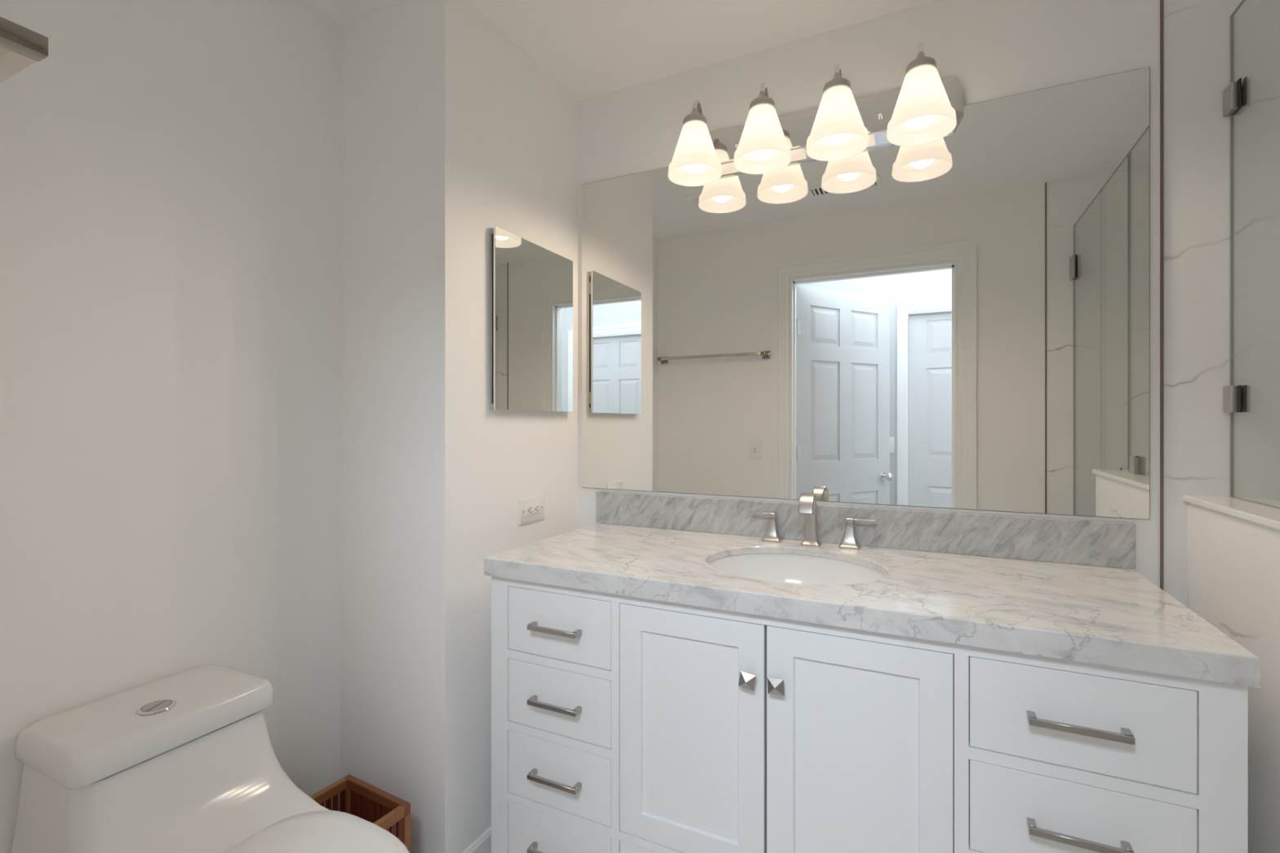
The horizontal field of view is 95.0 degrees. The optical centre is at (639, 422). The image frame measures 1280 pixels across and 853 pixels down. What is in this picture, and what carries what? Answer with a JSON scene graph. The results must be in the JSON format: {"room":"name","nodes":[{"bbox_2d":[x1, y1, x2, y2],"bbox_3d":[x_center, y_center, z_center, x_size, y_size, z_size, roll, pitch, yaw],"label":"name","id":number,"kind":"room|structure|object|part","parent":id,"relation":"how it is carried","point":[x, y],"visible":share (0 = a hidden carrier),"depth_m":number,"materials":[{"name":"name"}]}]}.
{"room":"bathroom","nodes":[
{"label":"bathroom","id":0,"kind":"room"},
{"bbox_2d":[0,0,340,852],"bbox_3d":[-1.166,0.045,1.344,0.102,2.490,0.995,0,0,26],"label":"wall","id":1,"kind":"structure","parent":0,"point":[170,170],"depth_m":1.37,"materials":[{"name":"white paint"}]},
{"bbox_2d":[340,0,577,852],"bbox_3d":[-0.590,0.045,2.047,0.520,2.490,0.775,0,0,26],"label":"wall","id":2,"kind":"structure","parent":0,"point":[451,132],"depth_m":1.68,"materials":[{"name":"white paint"}]},
{"bbox_2d":[462,826,491,852],"bbox_3d":[-0.373,1.248,1.885,0.013,0.085,0.674,0,0,26],"label":"baseboard","id":3,"kind":"structure","parent":2,"relation":"attached to","point":[482,844],"depth_m":1.70,"materials":[{"name":"white paint"}]},
{"bbox_2d":[488,226,573,412],"bbox_3d":[-0.345,-0.309,1.928,0.024,0.544,0.424,0,0,26],"label":"medicine cabinet","id":4,"kind":"object","parent":2,"relation":"attached to","point":[531,285],"visible":1,"depth_m":1.88,"materials":[{"name":"silver metal"}]},
{"bbox_2d":[518,494,544,524],"bbox_3d":[-0.354,0.286,1.928,0.008,0.083,0.136,0,0,26],"label":"electrical outlet","id":5,"kind":"object","parent":2,"relation":"attached to","point":[531,509],"visible":1,"depth_m":1.92,"materials":[{"name":"white plastic"}]},
{"bbox_2d":[525,502,539,516],"bbox_3d":[-0.352,0.286,1.927,0.002,0.035,0.072,0,0,26],"label":"receptacle","id":6,"kind":"object","parent":5,"relation":"attached to","point":[532,509],"depth_m":1.92,"materials":[{"name":"grey plastic"}]},
{"bbox_2d":[305,0,937,101],"bbox_3d":[0.163,-1.477,1.060,3.900,0.555,1.890,0,0,26],"label":"ceiling","id":7,"kind":"structure","parent":0,"point":[592,48],"depth_m":1.78,"materials":[{"name":"white paint"}]},
{"bbox_2d":[577,0,1279,607],"bbox_3d":[1.050,0.045,1.623,2.800,2.490,0.100,0,0,26],"label":"wall","id":8,"kind":"structure","parent":0,"point":[1197,33],"depth_m":1.45,"materials":[{"name":"paint"}]},
{"bbox_2d":[667,42,964,186],"bbox_3d":[0.470,-0.894,1.720,0.851,0.243,0.220,0,0,26],"label":"vanity light","id":9,"kind":"object","parent":8,"relation":"attached to","point":[927,108],"visible":1,"depth_m":1.70,"materials":[{"name":"white glass"}]},
{"bbox_3d":[0.172,-0.850,1.837,0.168,0.156,0.168,0,0,26],"label":"lamp shade","id":10,"kind":"part","parent":9,"relation":"part of","materials":[{"name":"white glass"}]},
{"bbox_3d":[0.172,-0.849,1.837,0.083,0.132,0.083,0,0,26],"label":"light bulb","id":11,"kind":"part","parent":9,"relation":"part of","materials":[{"name":"white glass"}]},
{"bbox_3d":[0.194,-0.943,1.884,0.032,0.145,0.110,0,0,26],"label":"lamp arm","id":12,"kind":"part","parent":9,"relation":"part of","materials":[{"name":"silver metal"}]},
{"bbox_3d":[0.363,-0.850,1.744,0.168,0.156,0.168,0,0,26],"label":"lamp shade","id":13,"kind":"part","parent":9,"relation":"part of","materials":[{"name":"white glass"}]},
{"bbox_3d":[0.363,-0.849,1.744,0.083,0.132,0.083,0,0,26],"label":"light bulb","id":14,"kind":"part","parent":9,"relation":"part of","materials":[{"name":"white glass"}]},
{"bbox_3d":[0.386,-0.943,1.790,0.032,0.145,0.110,0,0,26],"label":"lamp arm","id":15,"kind":"part","parent":9,"relation":"part of","materials":[{"name":"silver metal"}]},
{"bbox_3d":[0.554,-0.850,1.650,0.168,0.156,0.168,0,0,26],"label":"lamp shade","id":16,"kind":"part","parent":9,"relation":"part of","materials":[{"name":"white glass"}]},
{"bbox_3d":[0.554,-0.849,1.650,0.083,0.132,0.083,0,0,26],"label":"light bulb","id":17,"kind":"part","parent":9,"relation":"part of","materials":[{"name":"white glass"}]},
{"bbox_3d":[0.577,-0.943,1.697,0.032,0.145,0.110,0,0,26],"label":"lamp arm","id":18,"kind":"part","parent":9,"relation":"part of","materials":[{"name":"silver metal"}]},
{"bbox_3d":[0.768,-0.943,1.604,0.032,0.145,0.110,0,0,26],"label":"lamp arm","id":19,"kind":"part","parent":9,"relation":"part of","materials":[{"name":"silver metal"}]},
{"bbox_3d":[0.745,-0.849,1.557,0.083,0.132,0.083,0,0,26],"label":"light bulb","id":20,"kind":"part","parent":9,"relation":"part of","materials":[{"name":"white glass"}]},
{"bbox_3d":[0.745,-0.850,1.557,0.168,0.156,0.168,0,0,26],"label":"lamp shade","id":21,"kind":"part","parent":9,"relation":"part of","materials":[{"name":"white glass"}]},
{"bbox_2d":[582,66,1149,519],"bbox_3d":[0.526,-0.321,1.819,1.648,1.125,0.006,0,0,26],"label":"wall mirror","id":22,"kind":"object","parent":8,"relation":"attached to","point":[960,319],"visible":0.86,"depth_m":1.71,"materials":[{"name":"grey mirror"}]},
{"bbox_2d":[595,491,1135,569],"bbox_3d":[0.539,0.309,1.805,1.548,0.113,0.020,0,0,26],"label":"backsplash","id":23,"kind":"structure","parent":8,"relation":"attached to","point":[1060,540],"depth_m":1.68,"materials":[{"name":"grey stone"}]},
{"bbox_2d":[1160,0,1164,591],"bbox_3d":[1.288,0.045,1.449,0.006,2.490,0.004,0,0,26],"label":"edging","id":24,"kind":"object","parent":8,"relation":"attached to","point":[1162,2],"visible":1,"depth_m":1.45,"materials":[{"name":"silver metal"}]},
{"bbox_2d":[1187,502,1279,852],"bbox_3d":[1.208,0.741,1.005,0.145,1.098,0.872,0,0,26],"label":"wall","id":25,"kind":"structure","parent":0,"point":[1233,562],"depth_m":1.15,"materials":[{"name":"stone"}]},
{"bbox_2d":[1182,494,1279,530],"bbox_3d":[1.206,0.184,1.002,0.165,0.016,0.880,0,0,26],"label":"wall cap","id":26,"kind":"object","parent":25,"relation":"on","point":[1265,515],"visible":1,"depth_m":1.24,"materials":[{"name":"white stone"}]},
{"bbox_2d":[1222,0,1279,508],"bbox_3d":[1.232,-0.394,1.039,0.032,1.141,0.786,0,0,26],"label":"screen","id":27,"kind":"object","parent":26,"relation":"on","point":[1236,97],"visible":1,"depth_m":1.39,"materials":[{"name":"clear glass"}]},
{"bbox_3d":[0.163,1.320,1.060,3.900,0.060,1.890,0,0,26],"label":"floor","id":28,"kind":"structure","parent":0,"visible":0},
{"bbox_2d":[10,664,409,852],"bbox_3d":[-0.786,0.935,1.119,0.766,0.710,0.380,0,0,26],"label":"toilet","id":29,"kind":"object","parent":28,"relation":"on","point":[186,762],"visible":1,"depth_m":1.14,"materials":[{"name":"white ceramic"}]},
{"bbox_3d":[-1.016,0.612,1.231,0.255,0.055,0.360,0,0,26],"label":"tank lid","id":30,"kind":"part","parent":29,"relation":"part of","materials":[{"name":"white ceramic"}]},
{"bbox_3d":[-0.623,0.827,1.039,0.401,0.022,0.367,0,0,26],"label":"seat lid","id":31,"kind":"part","parent":29,"relation":"part of","materials":[{"name":"white ceramic"}]},
{"bbox_2d":[310,774,410,852],"bbox_3d":[-0.750,1.133,1.474,0.253,0.314,0.215,0,0,30],"label":"basket","id":32,"kind":"object","parent":28,"relation":"on","point":[352,795],"visible":0.46,"depth_m":1.56,"materials":[{"name":"brown wood"}]},
{"bbox_3d":[-0.853,0.988,1.532,0.018,0.026,0.179,0,0,30],"label":"rail","id":33,"kind":"part","parent":32,"relation":"part of","materials":[{"name":"brown wood"}]},
{"bbox_3d":[-0.851,1.131,1.531,0.007,0.259,0.173,0,0,30],"label":"slat panel","id":34,"kind":"part","parent":32,"relation":"part of","materials":[{"name":"brown wood"}]},
{"bbox_3d":[-0.804,1.146,1.617,0.018,0.288,0.018,0,0,30],"label":"corner post","id":35,"kind":"part","parent":32,"relation":"part of","materials":[{"name":"brown wood"}]},
{"bbox_3d":[-0.701,1.131,1.561,0.211,0.259,0.007,0,0,30],"label":"slat panel","id":36,"kind":"part","parent":32,"relation":"part of","materials":[{"name":"brown wood"}]},
{"bbox_3d":[-0.702,0.988,1.560,0.253,0.026,0.018,0,0,30],"label":"rail","id":37,"kind":"part","parent":32,"relation":"part of","materials":[{"name":"brown wood"}]},
{"bbox_3d":[-0.648,0.988,1.416,0.018,0.026,0.179,0,0,30],"label":"rail","id":38,"kind":"part","parent":32,"relation":"part of","materials":[{"name":"brown wood"}]},
{"bbox_3d":[-0.647,1.131,1.415,0.007,0.259,0.173,0,0,30],"label":"slat panel","id":39,"kind":"part","parent":32,"relation":"part of","materials":[{"name":"brown wood"}]},
{"bbox_3d":[-0.600,1.146,1.502,0.018,0.288,0.018,0,0,30],"label":"corner post","id":40,"kind":"part","parent":32,"relation":"part of","materials":[{"name":"brown wood"}]},
{"bbox_2d":[491,576,1248,852],"bbox_3d":[0.406,0.851,1.522,1.521,0.878,0.638,0,0,26],"label":"vanity cabinet","id":41,"kind":"object","parent":28,"relation":"on","point":[620,723],"visible":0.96,"depth_m":1.22,"materials":[{"name":"white paint"}]},
{"bbox_3d":[-0.218,1.101,1.489,0.147,0.013,0.030,0,0,26],"label":"drawer handle","id":42,"kind":"part","parent":41,"relation":"part of","materials":[{"name":"silver metal"}]},
{"bbox_3d":[-0.218,0.910,1.489,0.147,0.013,0.030,0,0,26],"label":"drawer handle","id":43,"kind":"part","parent":41,"relation":"part of","materials":[{"name":"silver metal"}]},
{"bbox_3d":[-0.218,0.718,1.489,0.147,0.013,0.030,0,0,26],"label":"drawer handle","id":44,"kind":"part","parent":41,"relation":"part of","materials":[{"name":"silver metal"}]},
{"bbox_3d":[-0.218,0.526,1.489,0.147,0.013,0.030,0,0,26],"label":"drawer handle","id":45,"kind":"part","parent":41,"relation":"part of","materials":[{"name":"silver metal"}]},
{"bbox_3d":[-0.208,1.098,1.511,0.312,0.166,0.020,0,0,26],"label":"drawer","id":46,"kind":"part","parent":41,"relation":"part of","materials":[{"name":"white paint"}]},
{"bbox_3d":[-0.208,0.906,1.511,0.312,0.166,0.020,0,0,26],"label":"drawer","id":47,"kind":"part","parent":41,"relation":"part of","materials":[{"name":"white paint"}]},
{"bbox_3d":[-0.208,0.715,1.511,0.312,0.166,0.020,0,0,26],"label":"drawer","id":48,"kind":"part","parent":41,"relation":"part of","materials":[{"name":"white paint"}]},
{"bbox_3d":[-0.208,0.522,1.511,0.312,0.167,0.020,0,0,26],"label":"drawer","id":49,"kind":"part","parent":41,"relation":"part of","materials":[{"name":"white paint"}]},
{"bbox_3d":[0.276,1.098,1.275,0.713,0.166,0.020,0,0,26],"label":"drawer","id":50,"kind":"part","parent":41,"relation":"part of","materials":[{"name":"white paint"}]},
{"bbox_3d":[0.114,0.714,1.355,0.352,0.551,0.020,0,0,26],"label":"door","id":51,"kind":"part","parent":41,"relation":"part of","materials":[{"name":"white paint"}]},
{"bbox_3d":[0.233,0.557,1.270,0.039,0.039,0.028,0,0,26],"label":"knob","id":52,"kind":"part","parent":41,"relation":"part of","materials":[{"name":"silver metal"}]},
{"bbox_3d":[0.289,0.557,1.243,0.036,0.036,0.028,0,0,26],"label":"knob","id":53,"kind":"part","parent":41,"relation":"part of","materials":[{"name":"silver metal"}]},
{"bbox_3d":[0.437,0.714,1.197,0.355,0.551,0.020,0,0,26],"label":"door","id":54,"kind":"part","parent":41,"relation":"part of","materials":[{"name":"white paint"}]},
{"bbox_2d":[484,523,1260,688],"bbox_3d":[0.408,0.389,1.531,1.541,0.047,0.628,0,0,26],"label":"countertop","id":55,"kind":"structure","parent":41,"relation":"on","point":[1102,615],"depth_m":1.26,"materials":[{"name":"white stone"}]},
{"bbox_2d":[707,553,885,585],"bbox_3d":[0.398,0.465,1.527,0.500,0.154,0.440,0,0,26],"label":"sink basin","id":56,"kind":"object","parent":55,"relation":"in","point":[773,567],"visible":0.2,"depth_m":1.70,"materials":[{"name":"white ceramic"}]},
{"bbox_2d":[747,492,878,549],"bbox_3d":[0.495,0.285,1.734,0.381,0.160,0.140,0,0,26],"label":"faucet","id":57,"kind":"object","parent":55,"relation":"on","point":[807,500],"visible":1,"depth_m":1.74,"materials":[{"name":"silver metal"}]},
{"bbox_3d":[0.382,0.284,1.835,0.088,0.009,0.024,0,0,26],"label":"lever","id":58,"kind":"part","parent":57,"relation":"part of","materials":[{"name":"silver metal"}]},
{"bbox_3d":[0.411,0.327,1.821,0.057,0.076,0.057,0,0,26],"label":"handle","id":59,"kind":"part","parent":57,"relation":"part of","materials":[{"name":"silver metal"}]},
{"bbox_3d":[0.498,0.285,1.728,0.055,0.160,0.131,0,0,26],"label":"spout","id":60,"kind":"part","parent":57,"relation":"part of","materials":[{"name":"silver metal"}]},
{"bbox_3d":[0.616,0.327,1.721,0.057,0.076,0.057,0,0,26],"label":"handle","id":61,"kind":"part","parent":57,"relation":"part of","materials":[{"name":"silver metal"}]},
{"bbox_3d":[0.645,0.284,1.707,0.088,0.009,0.024,0,0,26],"label":"lever","id":62,"kind":"part","parent":57,"relation":"part of","materials":[{"name":"silver metal"}]},
{"bbox_3d":[0.757,0.718,1.013,0.147,0.013,0.030,0,0,26],"label":"drawer handle","id":63,"kind":"part","parent":41,"relation":"part of","materials":[{"name":"silver metal"}]},
{"bbox_3d":[0.757,0.526,1.013,0.147,0.013,0.030,0,0,26],"label":"drawer handle","id":64,"kind":"part","parent":41,"relation":"part of","materials":[{"name":"silver metal"}]},
{"bbox_3d":[0.767,0.715,1.036,0.324,0.166,0.020,0,0,26],"label":"drawer","id":65,"kind":"part","parent":41,"relation":"part of","materials":[{"name":"white paint"}]},
{"bbox_3d":[0.767,0.522,1.036,0.324,0.167,0.020,0,0,26],"label":"drawer","id":66,"kind":"part","parent":41,"relation":"part of","materials":[{"name":"white paint"}]},
{"bbox_3d":[-0.718,0.045,0.505,2.802,2.490,0.120,0,0,26],"label":"wall","id":67,"kind":"structure","parent":0,"visible":0},
{"bbox_2d":[0,16,48,83],"bbox_3d":[-0.975,-0.408,0.749,0.718,0.047,0.093,0,0,26],"label":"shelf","id":68,"kind":"object","parent":67,"relation":"attached to","point":[20,46],"visible":1,"depth_m":0.63,"materials":[{"name":"silver metal"}]},
{"bbox_3d":[-0.960,-0.409,0.780,0.647,0.020,0.022,0,0,26],"label":"rail","id":69,"kind":"part","parent":68,"relation":"part of","materials":[{"name":"beige wood"}]}
]}

